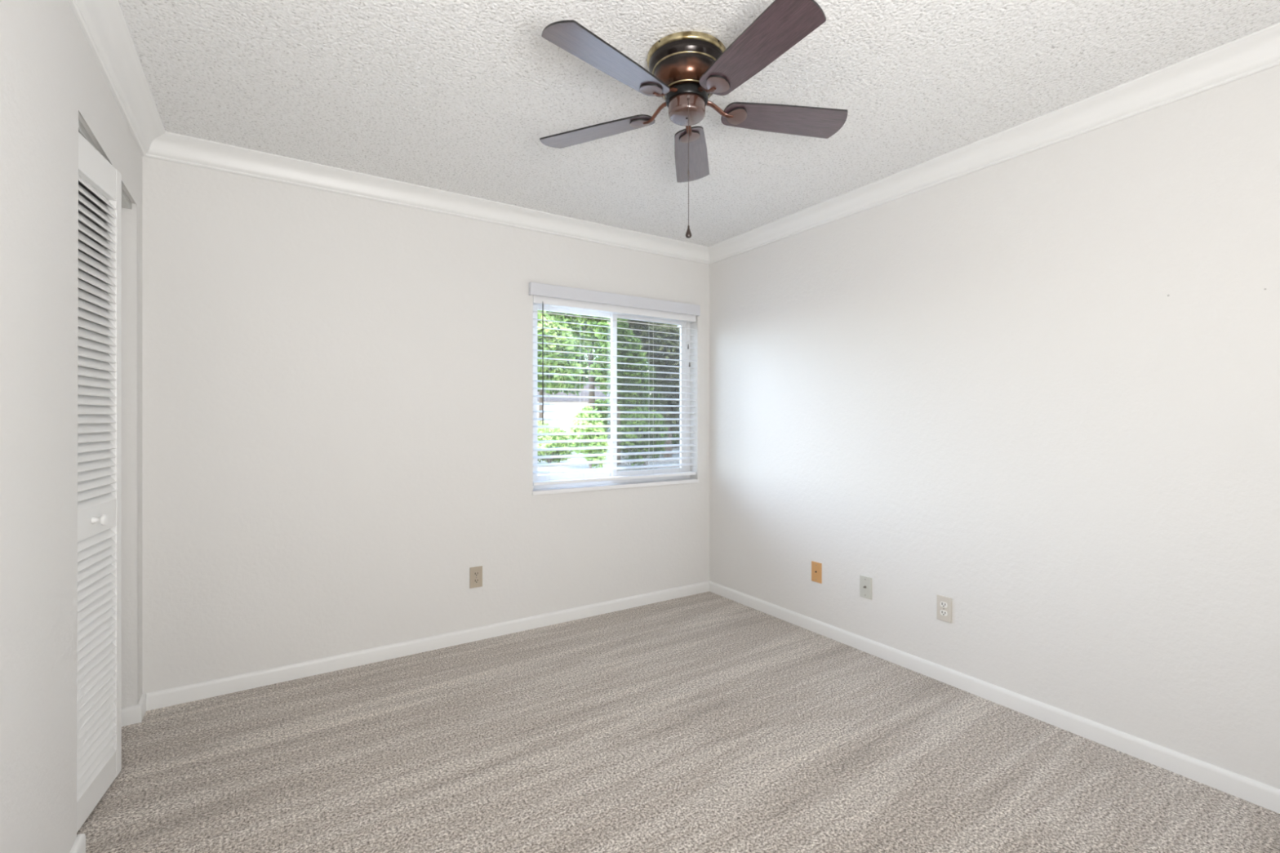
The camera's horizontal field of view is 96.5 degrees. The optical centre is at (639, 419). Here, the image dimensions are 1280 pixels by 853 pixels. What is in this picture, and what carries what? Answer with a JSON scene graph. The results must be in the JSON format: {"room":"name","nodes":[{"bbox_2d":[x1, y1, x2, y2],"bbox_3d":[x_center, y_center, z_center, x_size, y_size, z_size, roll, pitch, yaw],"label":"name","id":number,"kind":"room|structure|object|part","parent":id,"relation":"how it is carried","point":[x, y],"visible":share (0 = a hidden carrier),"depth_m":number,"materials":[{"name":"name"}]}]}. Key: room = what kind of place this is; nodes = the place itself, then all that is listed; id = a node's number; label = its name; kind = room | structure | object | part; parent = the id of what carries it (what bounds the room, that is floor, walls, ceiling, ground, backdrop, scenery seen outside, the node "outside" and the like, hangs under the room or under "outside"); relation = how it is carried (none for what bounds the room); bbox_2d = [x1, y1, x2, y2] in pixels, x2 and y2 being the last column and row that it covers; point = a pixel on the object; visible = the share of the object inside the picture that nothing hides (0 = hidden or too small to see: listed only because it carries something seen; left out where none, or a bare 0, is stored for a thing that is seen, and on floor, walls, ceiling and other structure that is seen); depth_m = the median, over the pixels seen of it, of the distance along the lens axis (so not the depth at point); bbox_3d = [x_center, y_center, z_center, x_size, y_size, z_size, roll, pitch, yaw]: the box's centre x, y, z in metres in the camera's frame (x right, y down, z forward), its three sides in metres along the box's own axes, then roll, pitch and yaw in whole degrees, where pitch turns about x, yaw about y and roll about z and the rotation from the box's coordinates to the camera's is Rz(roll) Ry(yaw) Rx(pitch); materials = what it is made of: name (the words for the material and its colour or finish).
{"room":"empty bedroom","nodes":[
{"label":"empty bedroom","id":0,"kind":"room"},
{"bbox_2d":[0,0,142,852],"bbox_3d":[-0.688,0.013,0.135,0.115,2.440,5.377,0,0,-33],"label":"wall","id":1,"kind":"structure","parent":0,"point":[51,78],"depth_m":1.36,"materials":[{"name":"white paint"}]},
{"bbox_2d":[69,833,85,852],"bbox_3d":[-0.814,1.198,0.341,0.129,0.071,2.959,0,0,-33],"label":"baseboard","id":2,"kind":"structure","parent":1,"relation":"attached to","point":[79,845],"depth_m":1.58,"materials":[{"name":"white paint"}]},
{"bbox_2d":[76,119,132,832],"bbox_3d":[-1.831,0.168,1.950,0.094,2.090,0.872,0,0,-34],"label":"door","id":3,"kind":"structure","parent":1,"relation":"in","point":[99,674],"depth_m":1.82,"materials":[{"name":"white paint"}]},
{"bbox_3d":[-1.679,0.313,1.778,0.036,0.035,0.035,0,0,-25],"label":"knob","id":4,"kind":"part","parent":3,"relation":"part of","materials":[{"name":"white paint"}]},
{"bbox_2d":[67,0,164,156],"bbox_3d":[-1.000,-1.160,0.797,0.085,0.094,3.927,0,0,-33],"label":"crown molding","id":5,"kind":"structure","parent":1,"relation":"attached to","point":[103,23],"depth_m":1.87,"materials":[{"name":"white paint"}]},
{"bbox_2d":[78,156,709,694],"bbox_3d":[-1.133,0.013,3.149,4.035,2.440,0.160,0,0,-33],"label":"wall","id":6,"kind":"structure","parent":0,"point":[337,389],"depth_m":2.85,"materials":[{"name":"white paint"}]},
{"bbox_2d":[121,581,709,726],"bbox_3d":[-0.824,1.198,3.182,3.212,0.071,0.121,0,0,-33],"label":"baseboard","id":7,"kind":"structure","parent":6,"relation":"attached to","point":[211,688],"depth_m":2.90,"materials":[{"name":"white paint"}]},
{"bbox_2d":[142,131,709,264],"bbox_3d":[-0.779,-1.160,3.232,3.111,0.094,0.085,0,0,-33],"label":"crown molding","id":8,"kind":"structure","parent":6,"relation":"attached to","point":[169,146],"depth_m":2.93,"materials":[{"name":"white paint"}]},
{"bbox_2d":[469,565,482,588],"bbox_3d":[-0.914,0.881,3.191,0.070,0.115,0.008,0,0,-33],"label":"electrical outlet","id":9,"kind":"object","parent":6,"relation":"attached to","point":[476,572],"visible":1,"depth_m":3.19,"materials":[{"name":"beige plastic"}]},
{"bbox_2d":[473,578,479,582],"bbox_3d":[-0.912,0.900,3.188,0.034,0.024,0.002,0,0,-33],"label":"socket","id":10,"kind":"object","parent":9,"relation":"attached to","point":[475,580],"depth_m":3.19,"materials":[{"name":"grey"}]},
{"bbox_2d":[473,571,479,576],"bbox_3d":[-0.912,0.862,3.188,0.034,0.024,0.002,0,0,-33],"label":"socket","id":11,"kind":"object","parent":9,"relation":"attached to","point":[475,573],"depth_m":3.19,"materials":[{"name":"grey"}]},
{"bbox_2d":[532,304,698,495],"bbox_3d":[-0.145,-0.152,3.769,1.251,1.200,0.147,0,0,-33],"label":"window","id":12,"kind":"structure","parent":6,"relation":"in","point":[628,483],"depth_m":3.79,"materials":[{"name":"white paint"}]},
{"bbox_3d":[-0.412,-0.165,3.667,0.605,1.095,0.019,0,0,-33],"label":"sash","id":13,"kind":"part","parent":12,"relation":"part of","materials":[{"name":"white paint"}]},
{"bbox_2d":[528,281,700,485],"bbox_3d":[-0.133,-0.204,3.721,1.268,1.198,0.097,0,0,-33],"label":"window blind","id":14,"kind":"object","parent":12,"relation":"attached to","point":[546,295],"visible":0.89,"depth_m":3.66,"materials":[{"name":"white plastic"}]},
{"bbox_3d":[-0.561,-0.160,3.467,0.002,1.075,0.055,0,0,-33],"label":"ladder cord","id":15,"kind":"part","parent":14,"relation":"part of","materials":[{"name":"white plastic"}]},
{"bbox_3d":[-0.364,-0.160,3.595,0.002,1.075,0.055,0,0,-33],"label":"ladder cord","id":16,"kind":"part","parent":14,"relation":"part of","materials":[{"name":"white fabric"}]},
{"bbox_3d":[-0.131,0.385,3.747,1.227,0.020,0.052,0,0,-33],"label":"rail","id":17,"kind":"part","parent":14,"relation":"part of","materials":[{"name":"white plastic"}]},
{"bbox_3d":[0.075,-0.160,3.881,0.002,1.075,0.055,0,0,-33],"label":"ladder cord","id":18,"kind":"part","parent":14,"relation":"part of","materials":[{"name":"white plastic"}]},
{"bbox_3d":[-0.133,0.436,3.750,1.251,0.024,0.102,0,0,-33],"label":"sill","id":19,"kind":"part","parent":12,"relation":"part of","materials":[{"name":"white paint"}]},
{"bbox_3d":[0.066,-0.165,3.951,0.610,1.095,0.019,0,0,-33],"label":"sash","id":20,"kind":"part","parent":12,"relation":"part of","materials":[{"name":"white paint"}]},
{"bbox_2d":[76,591,1279,852],"bbox_3d":[0.333,1.293,0.895,4.035,0.120,5.537,0,0,-33],"label":"floor","id":21,"kind":"structure","parent":0,"point":[707,722],"depth_m":2.06,"materials":[{"name":"carpet"}]},
{"bbox_2d":[118,0,1279,246],"bbox_3d":[0.333,-1.267,0.895,4.035,0.120,5.537,0,0,-33],"label":"ceiling","id":22,"kind":"structure","parent":0,"point":[457,96],"depth_m":2.06,"materials":[{"name":"white paint"}]},
{"bbox_2d":[539,0,847,238],"bbox_3d":[0.164,-0.895,1.873,1.084,0.624,1.064,0,0,-33],"label":"ceiling fan","id":23,"kind":"object","parent":22,"relation":"hanging from","point":[686,68],"visible":1,"depth_m":1.80,"materials":[{"name":"brown wood"}]},
{"bbox_3d":[-0.155,-1.032,2.054,0.440,0.006,0.141,0,11,26],"label":"blade","id":24,"kind":"part","parent":23,"relation":"part of","materials":[{"name":"brown wood"}]},
{"bbox_3d":[-0.082,-1.032,1.655,0.141,0.006,0.440,15,10,43],"label":"blade","id":25,"kind":"part","parent":23,"relation":"part of","materials":[{"name":"brown wood"}]},
{"bbox_3d":[0.032,-1.045,1.962,0.146,0.056,0.075,0,11,26],"label":"blade arm","id":26,"kind":"part","parent":23,"relation":"part of","materials":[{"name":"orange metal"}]},
{"bbox_3d":[0.064,-1.045,1.805,0.075,0.056,0.146,15,10,43],"label":"blade arm","id":27,"kind":"part","parent":23,"relation":"part of","materials":[{"name":"orange metal"}]},
{"bbox_3d":[0.156,-0.831,1.841,0.009,0.424,0.013,0,0,0],"label":"pull chain","id":28,"kind":"part","parent":23,"relation":"part of","materials":[{"name":"grey metal"}]},
{"bbox_3d":[0.172,-1.045,2.041,0.075,0.056,0.146,-11,-1,7],"label":"blade arm","id":29,"kind":"part","parent":23,"relation":"part of","materials":[{"name":"orange metal"}]},
{"bbox_3d":[0.201,-1.032,2.247,0.141,0.006,0.440,-11,-1,7],"label":"blade","id":30,"kind":"part","parent":23,"relation":"part of","materials":[{"name":"brown wood"}]},
{"bbox_3d":[0.223,-1.045,1.787,0.075,0.056,0.146,12,-6,-28],"label":"blade arm","id":31,"kind":"part","parent":23,"relation":"part of","materials":[{"name":"orange metal"}]},
{"bbox_3d":[0.289,-1.045,1.932,0.146,0.056,0.075,0,-11,-10],"label":"blade arm","id":32,"kind":"part","parent":23,"relation":"part of","materials":[{"name":"orange metal"}]},
{"bbox_3d":[0.320,-1.032,1.602,0.141,0.006,0.440,12,-6,-28],"label":"blade","id":33,"kind":"part","parent":23,"relation":"part of","materials":[{"name":"brown wood"}]},
{"bbox_3d":[0.495,-1.032,1.968,0.440,0.006,0.141,0,-11,-10],"label":"blade","id":34,"kind":"part","parent":23,"relation":"part of","materials":[{"name":"brown wood"}]},
{"bbox_2d":[709,65,1279,789],"bbox_3d":[2.018,0.013,1.895,0.120,2.440,5.377,0,0,-33],"label":"wall","id":35,"kind":"structure","parent":0,"point":[1037,392],"depth_m":2.32,"materials":[{"name":"white paint"}]},
{"bbox_2d":[811,560,822,583],"bbox_3d":[1.020,0.885,3.309,0.010,0.115,0.070,0,0,-33],"label":"cable plate","id":36,"kind":"object","parent":35,"relation":"attached to","point":[816,567],"visible":1,"depth_m":3.30,"materials":[{"name":"brown plastic"}]},
{"bbox_2d":[859,574,871,599],"bbox_3d":[1.194,0.892,3.034,0.018,0.115,0.070,0,0,-33],"label":"cable plate","id":37,"kind":"object","parent":35,"relation":"attached to","point":[865,582],"visible":1,"depth_m":3.03,"materials":[{"name":"grey plastic"}]},
{"bbox_2d":[937,594,951,622],"bbox_3d":[1.428,0.889,2.684,0.008,0.115,0.070,0,0,-33],"label":"electrical outlet","id":38,"kind":"object","parent":35,"relation":"attached to","point":[944,603],"visible":1,"depth_m":2.68,"materials":[{"name":"beige plastic"}]},
{"bbox_2d":[940,609,947,616],"bbox_3d":[1.425,0.908,2.682,0.002,0.024,0.034,0,0,-33],"label":"socket","id":39,"kind":"object","parent":38,"relation":"attached to","point":[943,612],"depth_m":2.68,"materials":[{"name":"grey plastic"}]},
{"bbox_2d":[940,601,947,607],"bbox_3d":[1.425,0.870,2.682,0.002,0.024,0.034,0,0,-33],"label":"socket","id":40,"kind":"object","parent":38,"relation":"attached to","point":[943,604],"depth_m":2.68,"materials":[{"name":"grey plastic"}]},
{"bbox_2d":[707,22,1279,264],"bbox_3d":[1.536,-1.160,2.447,0.085,0.094,3.927,0,0,-33],"label":"crown molding","id":41,"kind":"structure","parent":35,"relation":"attached to","point":[1258,51],"depth_m":2.29,"materials":[{"name":"white paint"}]},
{"bbox_2d":[708,580,1279,813],"bbox_3d":[1.566,1.198,2.467,0.014,0.071,3.927,0,0,-33],"label":"baseboard","id":42,"kind":"structure","parent":35,"relation":"attached to","point":[1260,793],"depth_m":2.32,"materials":[{"name":"white paint"}]},
{"label":"outside","id":43,"kind":"structure","parent":0,"visible":0},
{"bbox_2d":[537,437,679,475],"bbox_3d":[-10.152,1.483,43.107,110.000,0.200,76.663,0,0,-33],"label":"ground","id":44,"kind":"structure","parent":43,"point":[674,455],"depth_m":17.35,"materials":[{"name":"white concrete"}]},
{"bbox_2d":[537,420,573,462],"bbox_3d":[-2.807,0.694,17.332,2.232,1.454,2.186,0,0,-33],"label":"shrub","id":45,"kind":"object","parent":44,"relation":"on","point":[540,430],"visible":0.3,"depth_m":17.07,"materials":[{"name":"green plant"}]},
{"bbox_2d":[537,310,583,392],"bbox_3d":[-4.078,-3.329,19.868,4.335,9.629,4.065,0,0,-33],"label":"broadleaf tree","id":46,"kind":"object","parent":44,"relation":"on","point":[548,324],"visible":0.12,"depth_m":19.16,"materials":[{"name":"green plant"}]},
{"bbox_2d":[537,335,596,422],"bbox_3d":[-5.795,-5.592,34.051,6.915,14.153,6.176,0,0,-2],"label":"broadleaf tree","id":47,"kind":"object","parent":44,"relation":"on","point":[576,356],"visible":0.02,"depth_m":33.89,"materials":[{"name":"green plant"}]},
{"bbox_2d":[537,383,610,437],"bbox_3d":[-8.503,-0.892,47.001,16.200,4.650,7.200,0,0,0],"label":"house","id":48,"kind":"structure","parent":44,"relation":"on","point":[548,400],"depth_m":44.01,"materials":[{"name":"white paint"}]},
{"bbox_2d":[568,405,610,468],"bbox_3d":[-1.339,0.512,15.556,1.123,1.808,1.194,0,0,-33],"label":"shrub","id":49,"kind":"object","parent":44,"relation":"on","point":[587,408],"visible":0.61,"depth_m":15.33,"materials":[{"name":"green plant"}]},
{"bbox_2d":[546,311,655,410],"bbox_3d":[-1.810,-3.773,24.453,5.197,10.519,5.113,0,0,9],"label":"broadleaf tree","id":50,"kind":"object","parent":44,"relation":"on","point":[560,317],"visible":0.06,"depth_m":23.44,"materials":[{"name":"green plant"}]},
{"bbox_2d":[577,315,654,464],"bbox_3d":[-0.761,-2.558,17.605,2.900,8.089,2.399,0,0,-33],"label":"broadleaf tree","id":51,"kind":"object","parent":44,"relation":"on","point":[590,321],"visible":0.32,"depth_m":17.01,"materials":[{"name":"green plant"}]},
{"bbox_2d":[584,399,679,447],"bbox_3d":[3.501,0.170,28.405,13.148,2.766,1.977,0,0,0],"label":"hedge","id":52,"kind":"object","parent":44,"relation":"on","point":[599,408],"visible":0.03,"depth_m":27.86,"materials":[{"name":"green plant"}]},
{"bbox_2d":[617,406,669,469],"bbox_3d":[0.039,0.534,15.671,1.590,1.766,1.132,0,0,-33],"label":"shrub","id":53,"kind":"object","parent":44,"relation":"on","point":[637,415],"visible":0.62,"depth_m":15.50,"materials":[{"name":"green plant"}]},
{"bbox_2d":[626,319,679,457],"bbox_3d":[0.865,-2.988,20.562,4.280,8.948,4.236,0,0,-33],"label":"broadleaf tree","id":54,"kind":"object","parent":44,"relation":"on","point":[632,326],"visible":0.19,"depth_m":19.25,"materials":[{"name":"green plant"}]},
{"bbox_2d":[642,363,664,444],"bbox_3d":[0.778,-0.612,26.773,1.567,4.316,1.118,0,0,19],"label":"shrub","id":55,"kind":"object","parent":44,"relation":"on","point":[651,381],"visible":0.15,"depth_m":26.54,"materials":[{"name":"green plant"}]}
]}

